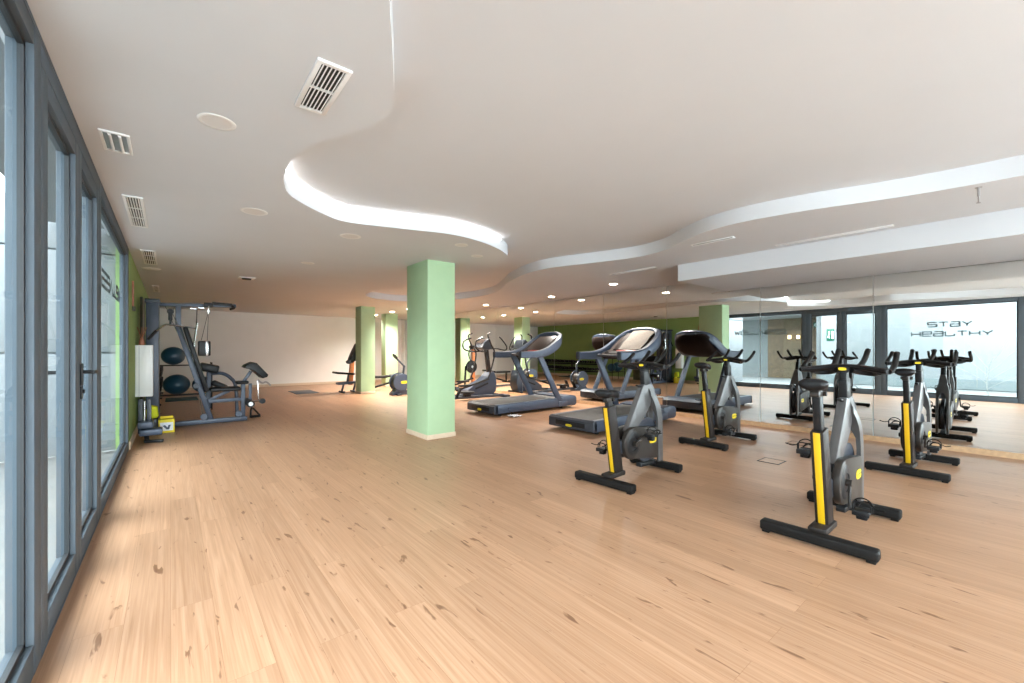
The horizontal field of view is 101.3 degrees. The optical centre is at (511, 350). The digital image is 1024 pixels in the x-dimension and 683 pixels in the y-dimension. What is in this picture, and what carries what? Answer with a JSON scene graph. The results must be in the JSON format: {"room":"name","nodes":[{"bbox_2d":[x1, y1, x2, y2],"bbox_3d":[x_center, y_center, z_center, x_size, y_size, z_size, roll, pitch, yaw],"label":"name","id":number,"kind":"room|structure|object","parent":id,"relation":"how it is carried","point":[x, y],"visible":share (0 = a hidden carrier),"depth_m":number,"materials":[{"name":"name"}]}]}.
{"room":"gym","nodes":[
{"label":"gym","id":0,"kind":"room"},
{"bbox_2d":[0,37,103,228],"bbox_3d":[-2.451,-1.550,1.745,0.600,0.140,8.400,0,0,-39],"label":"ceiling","id":1,"kind":"structure","parent":0,"point":[51,149],"depth_m":3.17,"materials":[{"name":"white paint"}]},
{"bbox_2d":[116,248,148,448],"bbox_3d":[-7.839,-0.080,8.899,0.120,2.700,9.460,0,0,-39],"label":"wall","id":2,"kind":"structure","parent":0,"point":[139,289],"depth_m":5.64,"materials":[{"name":"green paint"}]},
{"bbox_2d":[99,181,128,519],"bbox_3d":[-3.952,0.000,4.156,0.075,2.500,2.805,0,0,-39],"label":"window","id":3,"kind":"structure","parent":2,"relation":"in","point":[107,481],"depth_m":4.90,"materials":[{"name":"metal"}]},
{"bbox_2d":[101,267,119,301],"bbox_3d":[-3.920,-0.615,4.114,0.003,0.160,1.619,0,0,-39],"label":"sign","id":4,"kind":"object","parent":3,"relation":"attached to","point":[110,289],"depth_m":3.94,"materials":[{"name":"grey plastic"}]},
{"bbox_2d":[129,425,137,449],"bbox_3d":[-7.793,1.200,8.949,0.016,0.100,9.420,0,0,-39],"label":"baseboard","id":5,"kind":"structure","parent":2,"relation":"attached to","point":[134,434],"depth_m":5.71,"materials":[{"name":"beige wood"}]},
{"bbox_2d":[132,281,135,310],"bbox_3d":[-5.160,-0.740,5.729,0.036,0.400,0.100,0,0,-39],"label":"wall plaque","id":6,"kind":"object","parent":2,"relation":"attached to","point":[133,306],"visible":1,"depth_m":5.69,"materials":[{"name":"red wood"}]},
{"bbox_2d":[140,297,144,400],"bbox_3d":[-6.660,0.160,7.602,0.086,2.180,0.980,0,0,-39],"label":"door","id":7,"kind":"structure","parent":2,"relation":"in","point":[142,301],"depth_m":7.22,"materials":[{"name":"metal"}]},
{"bbox_2d":[135,345,152,396],"bbox_3d":[-5.565,0.305,6.357,0.200,0.770,0.253,0,0,-39],"label":"wall box","id":8,"kind":"object","parent":2,"relation":"attached to","point":[143,353],"visible":1,"depth_m":6.26,"materials":[{"name":"white paint"}]},
{"bbox_2d":[137,327,146,344],"bbox_3d":[-5.564,-0.216,6.326,0.088,0.271,0.115,0,0,-13],"label":"vase","id":9,"kind":"object","parent":8,"relation":"on","point":[141,341],"visible":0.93,"depth_m":6.30,"materials":[{"name":"orange ceramic"}]},
{"bbox_2d":[160,308,400,388],"bbox_3d":[-7.710,-0.080,15.178,8.300,2.700,0.120,0,0,-39],"label":"wall","id":10,"kind":"structure","parent":0,"point":[289,348],"depth_m":14.60,"materials":[{"name":"white paint"}]},
{"bbox_2d":[161,379,380,391],"bbox_3d":[-7.665,1.210,15.127,7.900,0.080,0.016,0,0,-39],"label":"baseboard","id":11,"kind":"structure","parent":10,"relation":"attached to","point":[332,382],"depth_m":14.98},
{"bbox_2d":[0,0,1023,319],"bbox_3d":[-1.366,-1.355,7.435,8.236,0.161,20.100,0,0,-39],"label":"ceiling","id":12,"kind":"structure","parent":0,"point":[142,70],"depth_m":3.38,"materials":[{"name":"white paint"}]},
{"bbox_2d":[23,0,128,250],"bbox_3d":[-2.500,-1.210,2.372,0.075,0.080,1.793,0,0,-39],"label":"trim","id":13,"kind":"structure","parent":12,"relation":"attached to","point":[45,62],"depth_m":2.10,"materials":[{"name":"metal"}]},
{"bbox_2d":[97,128,132,155],"bbox_3d":[-2.417,-1.267,2.565,0.136,0.018,0.312,0,0,-39],"label":"ceiling vent","id":14,"kind":"object","parent":12,"relation":"in","point":[111,141],"visible":1,"depth_m":2.55,"materials":[{"name":"white metal"}]},
{"bbox_2d":[121,194,147,227],"bbox_3d":[-3.474,-1.269,3.884,0.132,0.014,1.090,0,0,-39],"label":"ceiling vent","id":15,"kind":"object","parent":12,"relation":"in","point":[134,205],"visible":1,"depth_m":3.80,"materials":[{"name":"white metal"}]},
{"bbox_2d":[140,249,157,264],"bbox_3d":[-4.968,-1.269,5.755,0.149,0.014,1.100,0,0,-39],"label":"ceiling vent","id":16,"kind":"object","parent":12,"relation":"in","point":[149,257],"visible":1,"depth_m":5.71,"materials":[{"name":"white metal"}]},
{"bbox_2d":[141,267,160,270],"bbox_3d":[-5.605,-1.268,6.527,0.240,0.012,0.240,0,0,-39],"label":"recessed light","id":17,"kind":"object","parent":12,"relation":"in","point":[146,268],"visible":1,"depth_m":6.48,"materials":[{"name":"white paint"}]},
{"bbox_2d":[152,285,159,291],"bbox_3d":[-7.338,-1.269,8.655,0.105,0.014,1.110,0,0,-39],"label":"ceiling vent","id":18,"kind":"object","parent":12,"relation":"in","point":[155,288],"visible":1,"depth_m":8.58,"materials":[{"name":"white metal"}]},
{"bbox_2d":[196,113,235,130],"bbox_3d":[-1.645,-1.274,2.341,0.182,0.008,0.182,0,0,-39],"label":"recessed light","id":19,"kind":"object","parent":12,"relation":"in","point":[215,120],"visible":1,"depth_m":2.33,"materials":[{"name":"white paint"}]},
{"bbox_2d":[202,115,231,128],"bbox_3d":[-1.645,-1.275,2.341,0.138,0.004,0.138,0,0,-39],"label":"diffuser","id":20,"kind":"object","parent":19,"relation":"attached to","point":[215,121],"depth_m":2.33,"materials":[{"name":"white plastic"}]},
{"bbox_2d":[238,276,254,279],"bbox_3d":[-4.664,-1.261,7.378,0.240,0.030,0.240,0,0,-39],"label":"recessed light","id":21,"kind":"object","parent":12,"relation":"in","point":[239,277],"visible":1,"depth_m":7.34,"materials":[{"name":"white paint"}]},
{"bbox_2d":[240,207,267,215],"bbox_3d":[-2.365,-1.274,3.849,0.223,0.008,0.223,0,0,-39],"label":"recessed light","id":22,"kind":"object","parent":12,"relation":"in","point":[253,211],"visible":1,"depth_m":3.84,"materials":[{"name":"white paint"}]},
{"bbox_2d":[243,209,263,214],"bbox_3d":[-2.365,-1.275,3.849,0.168,0.004,0.168,0,0,-39],"label":"diffuser","id":23,"kind":"object","parent":22,"relation":"attached to","point":[249,211],"depth_m":3.84,"materials":[{"name":"white plastic"}]},
{"bbox_2d":[294,57,352,115],"bbox_3d":[-0.926,-1.269,2.044,0.149,0.014,0.450,0,0,-39],"label":"ceiling vent","id":24,"kind":"object","parent":12,"relation":"in","point":[326,80],"visible":1,"depth_m":2.02,"materials":[{"name":"white metal"}]},
{"bbox_2d":[340,234,360,238],"bbox_3d":[-1.802,-1.274,4.684,0.223,0.008,0.223,0,0,-39],"label":"recessed light","id":25,"kind":"object","parent":12,"relation":"in","point":[348,236],"visible":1,"depth_m":4.69,"materials":[{"name":"white paint"}]},
{"bbox_2d":[342,234,357,237],"bbox_3d":[-1.802,-1.275,4.684,0.168,0.004,0.168,0,0,-39],"label":"diffuser","id":26,"kind":"object","parent":25,"relation":"attached to","point":[343,235],"depth_m":4.68,"materials":[{"name":"white plastic"}]},
{"bbox_2d":[286,169,500,239],"bbox_3d":[-1.126,-1.403,4.356,0.601,0.012,2.684,0,0,36],"label":"led strip","id":27,"kind":"object","parent":12,"relation":"attached to","point":[286,169],"visible":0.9,"depth_m":4.27,"materials":[{"name":"white plastic"}]},
{"bbox_2d":[455,243,467,246],"bbox_3d":[-0.612,-1.274,5.071,0.159,0.008,0.159,0,0,-39],"label":"recessed light","id":28,"kind":"object","parent":12,"relation":"in","point":[458,244],"visible":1,"depth_m":5.08,"materials":[{"name":"white paint"}]},
{"bbox_2d":[609,267,656,274],"bbox_3d":[1.922,-1.270,6.726,0.070,0.012,0.850,0,0,-39],"label":"ceiling vent","id":29,"kind":"object","parent":12,"relation":"in","point":[649,267],"visible":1,"depth_m":6.68,"materials":[{"name":"white metal"}]},
{"bbox_2d":[690,236,734,245],"bbox_3d":[2.330,-1.270,4.893,0.070,0.012,0.490,0,0,-39],"label":"ceiling vent","id":30,"kind":"object","parent":12,"relation":"in","point":[731,237],"visible":1,"depth_m":4.87,"materials":[{"name":"white metal"}]},
{"bbox_2d":[775,224,893,245],"bbox_3d":[3.534,-1.270,4.673,0.060,0.012,1.070,0,0,-39],"label":"ceiling vent","id":31,"kind":"object","parent":12,"relation":"in","point":[892,225],"visible":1,"depth_m":4.62,"materials":[{"name":"white metal"}]},
{"bbox_2d":[678,207,1023,290],"bbox_3d":[5.239,-1.164,4.181,1.660,0.260,6.715,0,0,-39],"label":"ceiling beam","id":32,"kind":"structure","parent":12,"relation":"attached to","point":[998,236],"depth_m":4.77,"materials":[{"name":"white paint"}]},
{"bbox_2d":[975,186,981,203],"bbox_3d":[3.647,-1.213,3.282,0.044,0.122,0.044,0,0,-39],"label":"sprinkler","id":33,"kind":"object","parent":12,"relation":"attached to","point":[977,188],"visible":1,"depth_m":3.28,"materials":[{"name":"metal"}]},
{"bbox_2d":[31,381,1023,682],"bbox_3d":[-1.284,1.300,7.438,8.446,0.100,20.300,0,0,-39],"label":"floor","id":34,"kind":"structure","parent":0,"point":[314,538],"depth_m":2.44,"materials":[{"name":"brown wood"}]},
{"bbox_2d":[0,0,40,682],"bbox_3d":[-1.126,0.000,0.682,0.075,2.500,2.560,0,0,-39],"label":"window","id":35,"kind":"structure","parent":34,"relation":"on","point":[20,662],"depth_m":1.58,"materials":[{"name":"metal"}]},
{"bbox_2d":[41,520,98,658],"bbox_3d":[-2.500,1.244,2.372,0.075,0.012,1.793,0,0,-39],"label":"trim","id":36,"kind":"structure","parent":34,"relation":"on","point":[98,520],"depth_m":2.10,"materials":[{"name":"metal"}]},
{"bbox_2d":[41,64,78,654],"bbox_3d":[-2.218,0.035,2.024,0.075,2.402,0.893,0,0,-39],"label":"door","id":37,"kind":"structure","parent":36,"relation":"attached to","point":[55,583],"depth_m":2.28,"materials":[{"name":"metal"}]},
{"bbox_2d":[48,148,98,564],"bbox_3d":[-2.784,0.035,2.720,0.201,2.402,0.891,0,0,-39],"label":"door","id":38,"kind":"structure","parent":36,"relation":"attached to","point":[88,190],"depth_m":2.95,"materials":[{"name":"metal"}]},
{"bbox_2d":[137,399,163,442],"bbox_3d":[-4.977,0.963,5.787,0.277,0.575,0.379,0,0,-39],"label":"bench","id":39,"kind":"object","parent":34,"relation":"on","point":[145,427],"visible":1,"depth_m":5.75,"materials":[{"name":"metal"}]},
{"bbox_2d":[146,417,158,426],"bbox_3d":[-5.543,1.145,6.474,0.150,0.209,0.260,0,0,-39],"label":"step block","id":40,"kind":"object","parent":34,"relation":"on","point":[157,418],"visible":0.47,"depth_m":6.40,"materials":[{"name":"plastic"}]},
{"bbox_2d":[146,405,158,418],"bbox_3d":[-5.543,0.933,6.474,0.150,0.210,0.150,0,0,-39],"label":"bag","id":41,"kind":"object","parent":40,"relation":"on","point":[155,413],"visible":0.62,"depth_m":6.43,"materials":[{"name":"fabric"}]},
{"bbox_2d":[158,415,174,432],"bbox_3d":[-5.322,1.134,6.471,0.190,0.232,0.243,0,0,-39],"label":"box","id":42,"kind":"object","parent":34,"relation":"on","point":[167,422],"visible":0.91,"depth_m":6.40,"materials":[{"name":"yellow cardboard"}]},
{"bbox_2d":[165,396,197,401],"bbox_3d":[-8.445,1.243,10.739,0.650,0.014,0.920,0,0,-39],"label":"exercise mat","id":43,"kind":"object","parent":34,"relation":"on","point":[178,398],"visible":1,"depth_m":10.59,"materials":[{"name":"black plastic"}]},
{"bbox_2d":[160,362,212,409],"bbox_3d":[-6.779,0.750,8.730,0.882,1.000,0.342,0,0,-39],"label":"ball rack","id":44,"kind":"object","parent":34,"relation":"on","point":[211,404],"visible":0.32,"depth_m":8.71,"materials":[{"name":"black metal"}]},
{"bbox_2d":[161,347,184,364],"bbox_3d":[-6.938,0.108,8.600,0.399,0.365,0.380,0,0,-39],"label":"exercise ball","id":45,"kind":"object","parent":44,"relation":"on","point":[171,355],"visible":0.99,"depth_m":8.48,"materials":[{"name":"blue rubber"}]},
{"bbox_2d":[162,374,189,393],"bbox_3d":[-6.896,0.698,8.635,0.452,0.413,0.430,0,0,-39],"label":"exercise ball","id":46,"kind":"object","parent":44,"relation":"on","point":[173,384],"visible":1,"depth_m":8.50,"materials":[{"name":"blue rubber"}]},
{"bbox_2d":[160,393,205,396],"bbox_3d":[-6.779,0.915,8.730,0.880,0.020,0.340,0,0,-39],"label":"shelf","id":47,"kind":"object","parent":44,"relation":"attached to","point":[188,393],"depth_m":8.65,"materials":[{"name":"black metal"}]},
{"bbox_2d":[145,298,270,426],"bbox_3d":[-5.230,0.210,7.313,1.744,2.080,0.912,0,0,-39],"label":"multi gym","id":48,"kind":"object","parent":34,"relation":"on","point":[153,326],"visible":0.97,"depth_m":7.04,"materials":[{"name":"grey metal"}]},
{"bbox_2d":[249,407,260,417],"bbox_3d":[-4.802,1.150,7.850,0.179,0.199,0.042,0,0,-39],"label":"handle","id":49,"kind":"object","parent":34,"relation":"on","point":[251,408],"visible":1,"depth_m":7.83,"materials":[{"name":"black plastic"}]},
{"bbox_2d":[288,390,318,393],"bbox_3d":[-6.248,1.243,12.578,0.620,0.014,1.100,0,0,-39],"label":"exercise mat","id":50,"kind":"object","parent":34,"relation":"on","point":[298,391],"visible":0.99,"depth_m":12.36,"materials":[{"name":"grey rubber"}]},
{"bbox_2d":[332,344,355,392],"bbox_3d":[-4.954,0.520,12.548,0.710,1.460,0.400,0,0,-39],"label":"bench","id":51,"kind":"object","parent":34,"relation":"on","point":[351,360],"visible":0.94,"depth_m":12.56,"materials":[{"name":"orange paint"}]},
{"bbox_2d":[355,306,375,393],"bbox_3d":[-4.317,-0.012,12.354,0.430,2.534,0.487,0,0,-39],"label":"column","id":52,"kind":"structure","parent":34,"relation":"on","point":[365,316],"depth_m":12.18,"materials":[{"name":"green paint"}]},
{"bbox_2d":[375,372,398,388],"bbox_3d":[-4.086,0.984,13.305,1.192,0.532,0.440,0,0,-39],"label":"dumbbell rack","id":53,"kind":"object","parent":34,"relation":"on","point":[387,375],"visible":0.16,"depth_m":13.26,"materials":[{"name":"grey metal"}]},
{"bbox_2d":[381,314,397,386],"bbox_3d":[-4.297,-0.012,14.743,0.458,2.534,0.406,0,0,-39],"label":"column","id":54,"kind":"structure","parent":34,"relation":"on","point":[389,322],"depth_m":14.61,"materials":[{"name":"green paint"}]},
{"bbox_2d":[389,354,458,395],"bbox_3d":[-2.514,0.670,12.432,2.250,1.160,0.500,0,0,-39],"label":"rowing machine","id":55,"kind":"object","parent":34,"relation":"on","point":[397,381],"visible":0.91,"depth_m":11.77,"materials":[{"name":"grey metal"}]},
{"bbox_2d":[406,259,455,439],"bbox_3d":[-1.214,-0.012,6.256,0.465,2.534,0.679,0,0,-39],"label":"column","id":56,"kind":"structure","parent":34,"relation":"on","point":[430,283],"depth_m":6.03,"materials":[{"name":"green paint"}]},
{"bbox_2d":[455,332,506,395],"bbox_3d":[-0.969,0.369,11.613,1.793,1.756,0.725,0,0,-39],"label":"elliptical trainer","id":57,"kind":"object","parent":34,"relation":"on","point":[485,384],"visible":0.93,"depth_m":11.64,"materials":[{"name":"grey metal"}]},
{"bbox_2d":[455,383,509,399],"bbox_3d":[-1.043,0.670,10.624,2.250,1.160,0.500,0,0,-39],"label":"rowing machine","id":58,"kind":"object","parent":34,"relation":"on","point":[466,394],"visible":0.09,"depth_m":10.53,"materials":[{"name":"grey metal"}]},
{"bbox_2d":[508,408,521,416],"bbox_3d":[0.032,1.168,7.931,0.201,0.141,0.284,0,0,-39],"label":"paper tag","id":59,"kind":"object","parent":34,"relation":"on","point":[513,415],"visible":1,"depth_m":7.93,"materials":[{"name":"white paper"}]},
{"bbox_2d":[467,332,575,415],"bbox_3d":[0.253,0.417,8.894,2.272,1.666,0.965,0,0,-39],"label":"treadmill","id":60,"kind":"object","parent":34,"relation":"on","point":[544,344],"visible":1,"depth_m":8.80,"materials":[{"name":"grey metal"}]},
{"bbox_2d":[535,392,575,405],"bbox_3d":[0.977,1.081,9.483,0.405,0.233,0.930,0,0,-39],"label":"hood","id":61,"kind":"object","parent":60,"relation":"attached to","point":[568,400],"depth_m":9.16,"materials":[{"name":"grey plastic"}]},
{"bbox_2d":[549,327,675,433],"bbox_3d":[1.756,0.417,7.126,2.272,1.666,0.965,0,0,-39],"label":"treadmill","id":62,"kind":"object","parent":34,"relation":"on","point":[591,420],"visible":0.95,"depth_m":7.08,"materials":[{"name":"grey metal"}]},
{"bbox_2d":[607,351,628,353],"bbox_3d":[1.912,0.038,7.253,0.141,0.049,0.580,0,0,-39],"label":"tray","id":63,"kind":"object","parent":62,"relation":"on","point":[608,352],"depth_m":7.38,"materials":[{"name":"black plastic"}]},
{"bbox_2d":[619,330,653,348],"bbox_3d":[2.208,-0.196,7.417,0.474,0.352,0.460,0,0,-39],"label":"screen","id":64,"kind":"object","parent":62,"relation":"on","point":[636,339],"visible":0.99,"depth_m":7.41,"materials":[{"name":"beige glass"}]},
{"bbox_2d":[620,401,675,418],"bbox_3d":[2.480,1.081,7.715,0.405,0.233,0.930,0,0,-39],"label":"hood","id":65,"kind":"object","parent":62,"relation":"attached to","point":[669,411],"depth_m":7.38,"materials":[{"name":"grey plastic"}]},
{"bbox_2d":[575,350,682,494],"bbox_3d":[1.189,0.624,4.187,1.047,1.252,0.630,0,0,-43],"label":"bike","id":66,"kind":"object","parent":34,"relation":"on","point":[640,440],"visible":1,"depth_m":4.15,"materials":[{"name":"black metal"}]},
{"bbox_2d":[679,349,756,450],"bbox_3d":[2.822,0.614,5.738,1.087,1.272,0.630,0,0,-39],"label":"bike","id":67,"kind":"object","parent":34,"relation":"on","point":[724,415],"visible":1,"depth_m":5.72,"materials":[{"name":"black metal"}]},
{"bbox_2d":[757,457,785,464],"bbox_3d":[2.933,1.248,4.745,0.232,0.004,0.222,0,0,-39],"label":"socket","id":68,"kind":"object","parent":34,"relation":"on","point":[765,459],"visible":1,"depth_m":4.73,"materials":[{"name":"beige plastic"}]},
{"bbox_2d":[787,441,806,445],"bbox_3d":[3.851,1.248,5.646,0.232,0.004,0.222,0,0,-39],"label":"socket","id":69,"kind":"object","parent":34,"relation":"on","point":[790,442],"visible":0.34,"depth_m":5.63,"materials":[{"name":"beige plastic"}]},
{"bbox_2d":[760,348,901,564],"bbox_3d":[2.291,0.617,2.982,1.082,1.267,0.630,0,0,-40],"label":"bike","id":70,"kind":"object","parent":34,"relation":"on","point":[837,473],"visible":1,"depth_m":2.83,"materials":[{"name":"black metal"}]},
{"bbox_2d":[864,349,959,483],"bbox_3d":[4.286,0.617,4.474,1.082,1.267,0.630,0,0,-38],"label":"bike","id":71,"kind":"object","parent":34,"relation":"on","point":[915,434],"visible":0.99,"depth_m":4.35,"materials":[{"name":"black metal"}]},
{"bbox_2d":[401,283,1022,453],"bbox_3d":[1.751,-0.080,9.907,0.106,2.700,20.300,0,0,-39],"label":"wall","id":72,"kind":"structure","parent":0,"point":[402,321],"depth_m":17.50,"materials":[{"name":"white paint"}]},
{"bbox_2d":[404,319,406,374],"bbox_3d":[-3.912,-0.044,16.670,0.019,2.444,1.600,0,0,-39],"label":"mirror panel","id":73,"kind":"object","parent":72,"relation":"attached to","point":[405,321],"visible":0.21,"depth_m":17.20,"materials":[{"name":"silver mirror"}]},
{"bbox_2d":[455,312,466,385],"bbox_3d":[-1.936,-0.044,14.268,0.019,2.444,1.540,0,0,-39],"label":"mirror panel","id":74,"kind":"object","parent":72,"relation":"attached to","point":[460,318],"visible":0.36,"depth_m":13.99,"materials":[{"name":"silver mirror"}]},
{"bbox_2d":[467,308,495,383],"bbox_3d":[-0.957,-0.044,13.079,0.019,2.444,1.540,0,0,-39],"label":"mirror panel","id":75,"kind":"object","parent":72,"relation":"attached to","point":[480,323],"visible":0.61,"depth_m":13.14,"materials":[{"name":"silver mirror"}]},
{"bbox_2d":[496,304,522,392],"bbox_3d":[-0.084,-0.044,12.017,0.019,2.444,1.210,0,0,-39],"label":"mirror panel","id":76,"kind":"object","parent":72,"relation":"attached to","point":[509,319],"visible":0.93,"depth_m":11.99,"materials":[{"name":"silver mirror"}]},
{"bbox_2d":[523,300,553,393],"bbox_3d":[0.689,-0.044,11.079,0.019,2.444,1.221,0,0,-39],"label":"mirror panel","id":77,"kind":"object","parent":72,"relation":"attached to","point":[538,318],"visible":0.5,"depth_m":11.08,"materials":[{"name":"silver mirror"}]},
{"bbox_2d":[554,294,603,402],"bbox_3d":[1.568,-0.044,10.010,0.019,2.444,1.546,0,0,-39],"label":"mirror panel","id":78,"kind":"object","parent":72,"relation":"attached to","point":[579,320],"visible":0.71,"depth_m":9.98,"materials":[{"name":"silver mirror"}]},
{"bbox_2d":[604,286,666,404],"bbox_3d":[2.548,-0.044,8.819,0.019,2.444,1.540,0,0,-39],"label":"mirror panel","id":79,"kind":"object","parent":72,"relation":"attached to","point":[624,311],"visible":0.57,"depth_m":8.79,"materials":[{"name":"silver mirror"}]},
{"bbox_2d":[667,283,759,421],"bbox_3d":[3.569,-0.044,7.578,0.019,2.444,1.673,0,0,-39],"label":"mirror panel","id":80,"kind":"object","parent":72,"relation":"attached to","point":[702,321],"visible":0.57,"depth_m":7.55,"materials":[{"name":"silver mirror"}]},
{"bbox_2d":[456,385,1023,459],"bbox_3d":[1.682,1.215,9.851,0.026,0.070,19.900,0,0,-39],"label":"baseboard","id":81,"kind":"structure","parent":72,"relation":"attached to","point":[1012,455],"depth_m":5.83,"materials":[{"name":"brown wood"}]},
{"bbox_2d":[760,276,872,434],"bbox_3d":[4.557,-0.044,6.378,0.019,2.444,1.435,0,0,-39],"label":"mirror panel","id":82,"kind":"object","parent":72,"relation":"attached to","point":[820,317],"visible":0.64,"depth_m":6.38,"materials":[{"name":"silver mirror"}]},
{"bbox_2d":[873,260,1023,453],"bbox_3d":[5.507,-0.044,5.224,0.019,2.444,1.555,0,0,-39],"label":"mirror panel","id":83,"kind":"object","parent":72,"relation":"attached to","point":[976,312],"visible":0.67,"depth_m":5.18,"materials":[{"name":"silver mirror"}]},
{"label":"outside","id":84,"kind":"structure","parent":0,"visible":0},
{"bbox_2d":[0,450,115,661],"bbox_3d":[-5.772,1.320,-0.828,9.000,0.080,20.000,0,0,-39],"label":"ground","id":85,"kind":"structure","parent":84,"point":[106,456],"depth_m":3.12,"materials":[{"name":"stone"}]},
{"bbox_2d":[0,192,115,461],"bbox_3d":[-5.938,-0.255,4.574,2.550,3.010,0.190,0,0,-39],"label":"window glass","id":86,"kind":"object","parent":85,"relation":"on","point":[108,248],"depth_m":4.92,"materials":[{"name":"clear glass"}]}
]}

